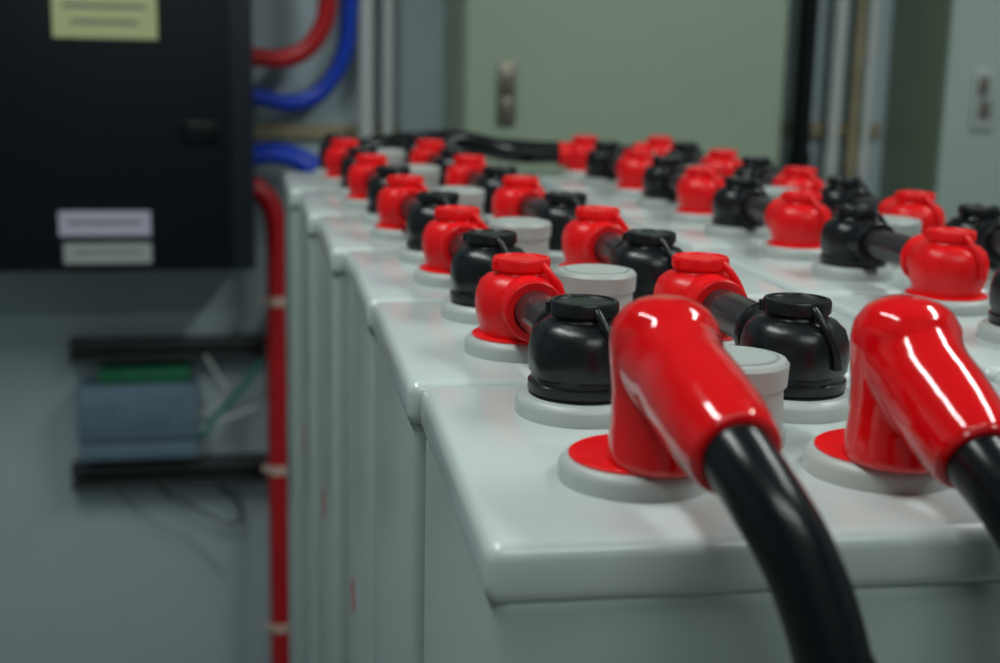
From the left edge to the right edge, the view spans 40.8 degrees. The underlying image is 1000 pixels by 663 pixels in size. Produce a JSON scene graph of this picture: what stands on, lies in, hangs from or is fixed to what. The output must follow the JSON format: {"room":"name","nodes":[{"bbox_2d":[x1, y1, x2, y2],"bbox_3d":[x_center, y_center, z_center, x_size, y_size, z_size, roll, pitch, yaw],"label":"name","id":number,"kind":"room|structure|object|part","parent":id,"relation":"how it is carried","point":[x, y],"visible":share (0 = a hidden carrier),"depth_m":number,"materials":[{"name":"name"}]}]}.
{"room":"battery room","nodes":[
{"label":"battery room","id":0,"kind":"room"},
{"bbox_2d":[0,0,894,662],"bbox_3d":[-0.149,-0.512,2.563,4.200,2.750,0.100,-1,12,-12],"label":"wall","id":1,"kind":"structure","parent":0,"point":[86,577],"depth_m":2.56,"materials":[{"name":"paint"}]},
{"bbox_2d":[0,0,255,271],"bbox_3d":[-0.670,-0.427,2.284,0.488,0.624,0.256,-1,12,-12],"label":"enclosure","id":2,"kind":"object","parent":1,"relation":"attached to","point":[127,126],"visible":1,"depth_m":2.19,"materials":[{"name":"paint"}]},
{"bbox_2d":[255,177,288,662],"bbox_3d":[-0.427,0.279,2.565,0.080,1.151,0.112,-1,12,-12],"label":"conduit","id":3,"kind":"object","parent":2,"relation":"attached to","point":[270,204],"visible":0.58,"depth_m":2.49,"materials":[{"name":"red"}]},
{"bbox_2d":[254,143,319,171],"bbox_3d":[-0.377,0.266,2.535,0.162,1.230,0.068,-1,12,-12],"label":"bundle","id":4,"kind":"object","parent":2,"relation":"attached to","point":[299,159],"visible":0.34,"depth_m":2.38,"materials":[{"name":"blue plastic"}]},
{"bbox_2d":[253,0,336,68],"bbox_3d":[-0.343,-1.141,2.229,0.160,1.387,0.033,-1,12,-12],"label":"loop","id":5,"kind":"object","parent":2,"relation":"attached to","point":[321,28],"visible":0.98,"depth_m":2.35,"materials":[{"name":"red plastic"}]},
{"bbox_2d":[253,0,357,110],"bbox_3d":[-0.337,-1.115,2.288,0.199,1.463,0.031,-1,12,-12],"label":"loop","id":6,"kind":"object","parent":2,"relation":"attached to","point":[338,66],"visible":0.97,"depth_m":2.42,"materials":[{"name":"blue plastic"}]},
{"bbox_2d":[68,334,267,575],"bbox_3d":[-0.619,0.250,2.529,0.360,0.477,0.092,-1,12,-12],"label":"controller","id":7,"kind":"object","parent":1,"relation":"attached to","point":[138,423],"visible":0.98,"depth_m":2.48,"materials":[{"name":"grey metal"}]},
{"bbox_2d":[358,0,373,138],"bbox_3d":[-0.245,-0.491,2.454,0.034,2.750,0.034,-1,12,-12],"label":"pipe","id":8,"kind":"object","parent":1,"relation":"attached to","point":[365,7],"visible":0.14,"depth_m":2.44,"materials":[{"name":"grey metal"}]},
{"bbox_2d":[382,0,393,134],"bbox_3d":[-0.206,-0.494,2.472,0.026,2.750,0.026,-1,12,-12],"label":"pipe","id":9,"kind":"object","parent":1,"relation":"attached to","point":[387,5],"visible":0.13,"depth_m":2.46,"materials":[{"name":"grey metal"}]},
{"bbox_2d":[254,122,879,138],"bbox_3d":[0.109,-0.387,2.585,1.340,0.040,0.015,-1,12,-12],"label":"trim","id":10,"kind":"structure","parent":1,"relation":"attached to","point":[261,130],"depth_m":2.49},
{"bbox_2d":[787,0,819,166],"bbox_3d":[0.591,-0.504,2.607,0.046,2.750,0.046,-1,12,-12],"label":"riser pipe","id":11,"kind":"object","parent":1,"relation":"attached to","point":[799,155],"visible":0.39,"depth_m":2.60,"materials":[{"name":"black metal"}]},
{"bbox_2d":[822,0,847,186],"bbox_3d":[0.662,-0.510,2.641,0.029,2.750,0.029,-1,12,-12],"label":"pipe","id":12,"kind":"object","parent":1,"relation":"attached to","point":[830,157],"visible":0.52,"depth_m":2.64,"materials":[{"name":"grey metal"}]},
{"bbox_2d":[844,0,867,176],"bbox_3d":[0.707,-0.513,2.661,0.024,2.750,0.024,-1,12,-12],"label":"riser pipe","id":13,"kind":"object","parent":1,"relation":"attached to","point":[850,160],"visible":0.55,"depth_m":2.66,"materials":[{"name":"metal"}]},
{"bbox_2d":[857,0,879,187],"bbox_3d":[0.730,-0.511,2.656,0.022,2.750,0.022,-1,12,-12],"label":"pipe","id":14,"kind":"object","parent":1,"relation":"attached to","point":[863,153],"visible":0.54,"depth_m":2.66,"materials":[{"name":"grey metal"}]},
{"bbox_3d":[0.270,1.343,0.729,4.200,0.100,4.550,-1,12,-12],"label":"floor","id":15,"kind":"structure","parent":0,"visible":0},
{"bbox_2d":[443,0,788,175],"bbox_3d":[0.207,-0.314,2.508,0.599,2.399,0.231,-1,12,-12],"label":"tall cabinet","id":16,"kind":"object","parent":15,"relation":"on","point":[708,73],"visible":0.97,"depth_m":2.38,"materials":[{"name":"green metal"}]},
{"bbox_3d":[0.012,-0.412,2.335,0.032,0.106,0.020,-1,12,-12],"label":"handle","id":17,"kind":"part","parent":16,"relation":"part of","materials":[{"name":"silver metal"}]},
{"bbox_2d":[880,0,999,224],"bbox_3d":[1.209,-0.333,2.706,0.834,2.399,0.249,-1,12,-12],"label":"tall cabinet","id":18,"kind":"object","parent":15,"relation":"on","point":[942,136],"visible":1,"depth_m":2.53,"materials":[{"name":"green metal"}]},
{"bbox_3d":[1.228,-0.331,2.606,0.830,2.280,0.012,-1,12,-12],"label":"door","id":19,"kind":"part","parent":18,"relation":"part of","materials":[{"name":"grey metal"}]},
{"bbox_3d":[0.901,-0.432,2.504,0.045,0.114,0.008,-1,12,-12],"label":"handle plate","id":20,"kind":"part","parent":18,"relation":"part of","materials":[{"name":"silver metal"}]},
{"bbox_3d":[0.134,0.864,1.276,0.575,0.606,1.270,-1,12,-12],"label":"rack","id":21,"kind":"object","parent":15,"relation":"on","visible":0},
{"bbox_2d":[282,148,405,662],"bbox_3d":[-0.112,0.127,1.610,0.280,0.686,0.206,-1,12,-11],"label":"cell","id":22,"kind":"object","parent":21,"relation":"on","point":[293,183],"visible":0.2,"depth_m":1.51,"materials":[{"name":"plastic"}]},
{"bbox_3d":[-0.113,0.153,1.615,0.276,0.632,0.202,-1,12,-11],"label":"casing","id":23,"kind":"part","parent":22,"relation":"part of","materials":[{"name":"plastic"}]},
{"bbox_3d":[-0.105,-0.163,1.548,0.280,0.022,0.206,-1,12,-11],"label":"lid","id":24,"kind":"part","parent":22,"relation":"part of","materials":[{"name":"plastic"}]},
{"bbox_2d":[324,138,377,186],"bbox_3d":[-0.155,-0.181,1.431,0.047,0.039,0.166,-2,12,-15],"label":"connector","id":25,"kind":"object","parent":22,"relation":"on","point":[338,158],"visible":0.58,"depth_m":1.45,"materials":[{"name":"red plastic"}]},
{"bbox_2d":[409,139,468,186],"bbox_3d":[-0.062,-0.182,1.449,0.047,0.039,0.167,-2,12,-15],"label":"connector","id":26,"kind":"object","parent":22,"relation":"on","point":[428,151],"visible":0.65,"depth_m":1.46,"materials":[{"name":"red plastic"}]},
{"bbox_2d":[318,130,597,169],"bbox_3d":[-0.048,-0.221,1.627,0.346,0.041,0.098,-1,12,-12],"label":"cable","id":27,"kind":"object","parent":22,"relation":"on","point":[572,155],"visible":0.53,"depth_m":1.62,"materials":[{"name":"black plastic"}]},
{"bbox_2d":[400,134,672,164],"bbox_3d":[0.046,-0.221,1.644,0.346,0.039,0.092,-1,12,-12],"label":"cable","id":28,"kind":"object","parent":22,"relation":"on","point":[660,145],"visible":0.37,"depth_m":1.64,"materials":[{"name":"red plastic"}]},
{"bbox_2d":[298,164,550,662],"bbox_3d":[-0.064,0.170,1.410,0.280,0.686,0.206,-1,12,-11],"label":"cell","id":29,"kind":"object","parent":21,"relation":"on","point":[312,205],"visible":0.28,"depth_m":1.30,"materials":[{"name":"plastic"}]},
{"bbox_3d":[-0.064,0.196,1.415,0.276,0.632,0.202,-1,12,-11],"label":"casing","id":30,"kind":"part","parent":29,"relation":"part of","materials":[{"name":"plastic"}]},
{"bbox_2d":[347,154,410,212],"bbox_3d":[-0.108,-0.137,1.231,0.047,0.039,0.168,-2,12,-14],"label":"connector","id":31,"kind":"object","parent":29,"relation":"on","point":[366,178],"visible":0.7,"depth_m":1.25,"materials":[{"name":"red plastic"}]},
{"bbox_3d":[-0.057,-0.120,1.349,0.280,0.022,0.206,-1,12,-11],"label":"lid","id":32,"kind":"part","parent":29,"relation":"part of","materials":[{"name":"plastic"}]},
{"bbox_2d":[445,154,516,213],"bbox_3d":[-0.015,-0.139,1.248,0.047,0.039,0.168,-2,12,-14],"label":"connector","id":33,"kind":"object","parent":29,"relation":"on","point":[468,170],"visible":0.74,"depth_m":1.25,"materials":[{"name":"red plastic"}]},
{"bbox_2d":[317,186,674,662],"bbox_3d":[-0.017,0.214,1.209,0.280,0.686,0.206,-1,12,-11],"label":"cell","id":34,"kind":"object","parent":21,"relation":"on","point":[338,236],"visible":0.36,"depth_m":1.08,"materials":[{"name":"plastic"}]},
{"bbox_3d":[-0.017,0.240,1.214,0.276,0.632,0.202,-1,12,-11],"label":"casing","id":35,"kind":"part","parent":34,"relation":"part of","materials":[{"name":"plastic"}]},
{"bbox_2d":[377,175,461,249],"bbox_3d":[-0.060,-0.093,1.030,0.047,0.039,0.168,-2,12,-15],"label":"connector","id":36,"kind":"object","parent":34,"relation":"on","point":[406,203],"visible":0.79,"depth_m":1.05,"materials":[{"name":"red plastic"}]},
{"bbox_3d":[-0.010,-0.076,1.147,0.280,0.022,0.206,-1,12,-11],"label":"lid","id":37,"kind":"part","parent":34,"relation":"part of","materials":[{"name":"plastic"}]},
{"bbox_2d":[492,175,588,249],"bbox_3d":[0.033,-0.095,1.047,0.047,0.039,0.169,-2,12,-15],"label":"connector","id":38,"kind":"object","parent":34,"relation":"on","point":[520,195],"visible":0.7,"depth_m":1.04,"materials":[{"name":"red plastic"}]},
{"bbox_2d":[345,217,785,662],"bbox_3d":[0.032,0.258,1.007,0.280,0.686,0.206,-1,12,-10],"label":"cell","id":39,"kind":"object","parent":21,"relation":"on","point":[374,277],"visible":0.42,"depth_m":0.91,"materials":[{"name":"plastic"}]},
{"bbox_3d":[0.031,0.284,1.013,0.276,0.632,0.202,-1,12,-10],"label":"casing","id":40,"kind":"part","parent":39,"relation":"part of","materials":[{"name":"plastic"}]},
{"bbox_3d":[0.038,-0.032,0.946,0.280,0.022,0.206,-1,12,-10],"label":"lid","id":41,"kind":"part","parent":39,"relation":"part of","materials":[{"name":"plastic"}]},
{"bbox_2d":[525,150,655,190],"bbox_3d":[0.181,0.121,1.669,0.280,0.686,0.206,-1,12,-12],"label":"cell","id":42,"kind":"object","parent":21,"relation":"on","point":[568,179],"visible":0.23,"depth_m":1.55,"materials":[{"name":"plastic"}]},
{"bbox_3d":[0.187,-0.169,1.608,0.280,0.022,0.206,-1,12,-12],"label":"lid","id":43,"kind":"part","parent":42,"relation":"part of","materials":[{"name":"plastic"}]},
{"bbox_2d":[585,141,652,187],"bbox_3d":[0.135,-0.186,1.489,0.048,0.039,0.165,-1,12,-12],"label":"connector","id":44,"kind":"object","parent":42,"relation":"on","point":[607,159],"visible":0.94,"depth_m":1.48,"materials":[{"name":"red plastic"}]},
{"bbox_2d":[665,141,741,178],"bbox_3d":[0.227,-0.188,1.508,0.048,0.039,0.165,-1,12,-12],"label":"connector","id":45,"kind":"object","parent":42,"relation":"on","point":[691,153],"visible":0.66,"depth_m":1.46,"materials":[{"name":"red plastic"}]},
{"bbox_2d":[372,264,852,662],"bbox_3d":[0.071,0.301,0.808,0.280,0.686,0.206,-1,12,-10],"label":"cell","id":46,"kind":"object","parent":21,"relation":"on","point":[421,346],"visible":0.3,"depth_m":0.70,"materials":[{"name":"plastic"}]},
{"bbox_3d":[0.070,0.327,0.813,0.276,0.632,0.202,-1,12,-10],"label":"casing","id":47,"kind":"part","parent":46,"relation":"part of","materials":[{"name":"plastic"}]},
{"bbox_2d":[422,205,524,304],"bbox_3d":[-0.017,-0.050,0.830,0.047,0.039,0.164,-1,12,-12],"label":"connector","id":48,"kind":"object","parent":46,"relation":"on","point":[458,242],"visible":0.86,"depth_m":0.77,"materials":[{"name":"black plastic"}]},
{"bbox_3d":[0.077,0.011,0.746,0.280,0.022,0.206,-1,12,-10],"label":"lid","id":49,"kind":"part","parent":46,"relation":"part of","materials":[{"name":"plastic"}]},
{"bbox_2d":[562,206,682,300],"bbox_3d":[0.076,-0.051,0.846,0.047,0.039,0.164,-1,12,-12],"label":"connector","id":50,"kind":"object","parent":46,"relation":"on","point":[599,234],"visible":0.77,"depth_m":0.84,"materials":[{"name":"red plastic"}]},
{"bbox_2d":[576,165,719,216],"bbox_3d":[0.225,0.164,1.469,0.280,0.686,0.206,-1,12,-12],"label":"cell","id":51,"kind":"object","parent":21,"relation":"on","point":[630,201],"visible":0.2,"depth_m":1.35,"materials":[{"name":"plastic"}]},
{"bbox_3d":[0.231,-0.126,1.408,0.280,0.022,0.206,-1,12,-12],"label":"lid","id":52,"kind":"part","parent":51,"relation":"part of","materials":[{"name":"plastic"}]},
{"bbox_2d":[642,156,724,212],"bbox_3d":[0.176,-0.143,1.289,0.047,0.039,0.165,-1,12,-10],"label":"connector","id":53,"kind":"object","parent":51,"relation":"on","point":[694,188],"visible":0.97,"depth_m":1.23,"materials":[{"name":"red plastic"}]},
{"bbox_2d":[732,156,823,191],"bbox_3d":[0.269,-0.145,1.308,0.047,0.039,0.165,-1,12,-10],"label":"connector","id":54,"kind":"object","parent":51,"relation":"on","point":[801,178],"visible":0.63,"depth_m":1.28,"materials":[{"name":"red plastic"}]},
{"bbox_2d":[421,345,999,662],"bbox_3d":[0.111,0.345,0.606,0.280,0.686,0.206,-1,12,-9],"label":"cell","id":55,"kind":"object","parent":21,"relation":"on","point":[539,548],"visible":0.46,"depth_m":0.45,"materials":[{"name":"plastic"}]},
{"bbox_2d":[475,253,619,401],"bbox_3d":[0.023,-0.007,0.630,0.047,0.039,0.166,-1,12,-12],"label":"connector","id":56,"kind":"object","parent":55,"relation":"on","point":[567,335],"visible":0.93,"depth_m":0.56,"materials":[{"name":"black plastic"}]},
{"bbox_3d":[0.110,0.371,0.611,0.276,0.632,0.202,-1,12,-9],"label":"casing","id":57,"kind":"part","parent":55,"relation":"part of","materials":[{"name":"plastic"}]},
{"bbox_2d":[606,294,876,662],"bbox_3d":[0.070,0.177,0.456,0.048,0.366,0.142,-4,13,-23],"label":"cable","id":58,"kind":"object","parent":55,"relation":"attached to","point":[682,405],"visible":1,"depth_m":0.40,"materials":[{"name":"red plastic"}]},
{"bbox_2d":[653,252,849,397],"bbox_3d":[0.117,-0.008,0.645,0.047,0.039,0.167,-1,12,-12],"label":"connector","id":59,"kind":"object","parent":55,"relation":"on","point":[799,327],"visible":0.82,"depth_m":0.58,"materials":[{"name":"black plastic"}]},
{"bbox_2d":[842,294,999,550],"bbox_3d":[0.157,0.179,0.479,0.046,0.375,0.121,-5,13,-26],"label":"cable","id":60,"kind":"object","parent":55,"relation":"attached to","point":[919,402],"visible":1,"depth_m":0.45,"materials":[{"name":"red plastic"}]},
{"bbox_2d":[622,186,798,250],"bbox_3d":[0.263,0.208,1.268,0.280,0.686,0.206,-1,12,-12],"label":"cell","id":61,"kind":"object","parent":21,"relation":"on","point":[693,230],"visible":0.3,"depth_m":1.14,"materials":[{"name":"plastic"}]},
{"bbox_3d":[0.270,-0.082,1.207,0.280,0.022,0.206,-1,12,-12],"label":"lid","id":62,"kind":"part","parent":61,"relation":"part of","materials":[{"name":"plastic"}]},
{"bbox_2d":[711,176,831,246],"bbox_3d":[0.217,-0.100,1.089,0.049,0.039,0.165,-1,12,-12],"label":"connector","id":63,"kind":"object","parent":61,"relation":"on","point":[798,217],"visible":0.95,"depth_m":1.03,"materials":[{"name":"red plastic"}]},
{"bbox_2d":[818,176,944,233],"bbox_3d":[0.310,-0.102,1.108,0.049,0.039,0.165,-1,12,-12],"label":"connector","id":64,"kind":"object","parent":61,"relation":"on","point":[840,190],"visible":0.62,"depth_m":1.07,"materials":[{"name":"red plastic"}]},
{"bbox_2d":[700,215,999,295],"bbox_3d":[0.308,0.251,1.069,0.280,0.686,0.206,-1,12,-12],"label":"cell","id":65,"kind":"object","parent":21,"relation":"on","point":[798,269],"visible":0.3,"depth_m":0.95,"materials":[{"name":"plastic"}]},
{"bbox_3d":[0.315,-0.039,1.007,0.280,0.022,0.206,-1,12,-12],"label":"lid","id":66,"kind":"part","parent":65,"relation":"part of","materials":[{"name":"plastic"}]},
{"bbox_2d":[819,204,988,297],"bbox_3d":[0.263,-0.056,0.887,0.049,0.039,0.169,-1,12,-12],"label":"connector","id":67,"kind":"object","parent":65,"relation":"on","point":[946,262],"visible":1,"depth_m":0.84,"materials":[{"name":"red plastic"}]},
{"bbox_2d":[945,204,999,264],"bbox_3d":[0.356,-0.058,0.907,0.049,0.039,0.169,-1,12,-12],"label":"connector","id":68,"kind":"object","parent":65,"relation":"on","point":[981,218],"visible":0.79,"depth_m":0.95,"materials":[{"name":"black plastic"}]},
{"bbox_2d":[825,287,999,381],"bbox_3d":[0.354,0.295,0.866,0.280,0.686,0.206,-1,12,-12],"label":"cell","id":69,"kind":"object","parent":21,"relation":"on","point":[981,336],"visible":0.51,"depth_m":0.80,"materials":[{"name":"plastic"}]},
{"bbox_2d":[988,269,999,323],"bbox_3d":[0.307,-0.012,0.686,0.048,0.039,0.165,-1,12,-12],"label":"connector","id":70,"kind":"object","parent":69,"relation":"on","point":[994,293],"visible":1,"depth_m":0.74,"materials":[{"name":"black plastic"}]},
{"bbox_2d":[993,374,999,385],"bbox_3d":[0.395,0.338,0.665,0.280,0.686,0.206,-1,12,-12],"label":"cell","id":71,"kind":"object","parent":21,"relation":"on","point":[996,380],"visible":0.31,"depth_m":0.67,"materials":[{"name":"plastic"}]}
]}

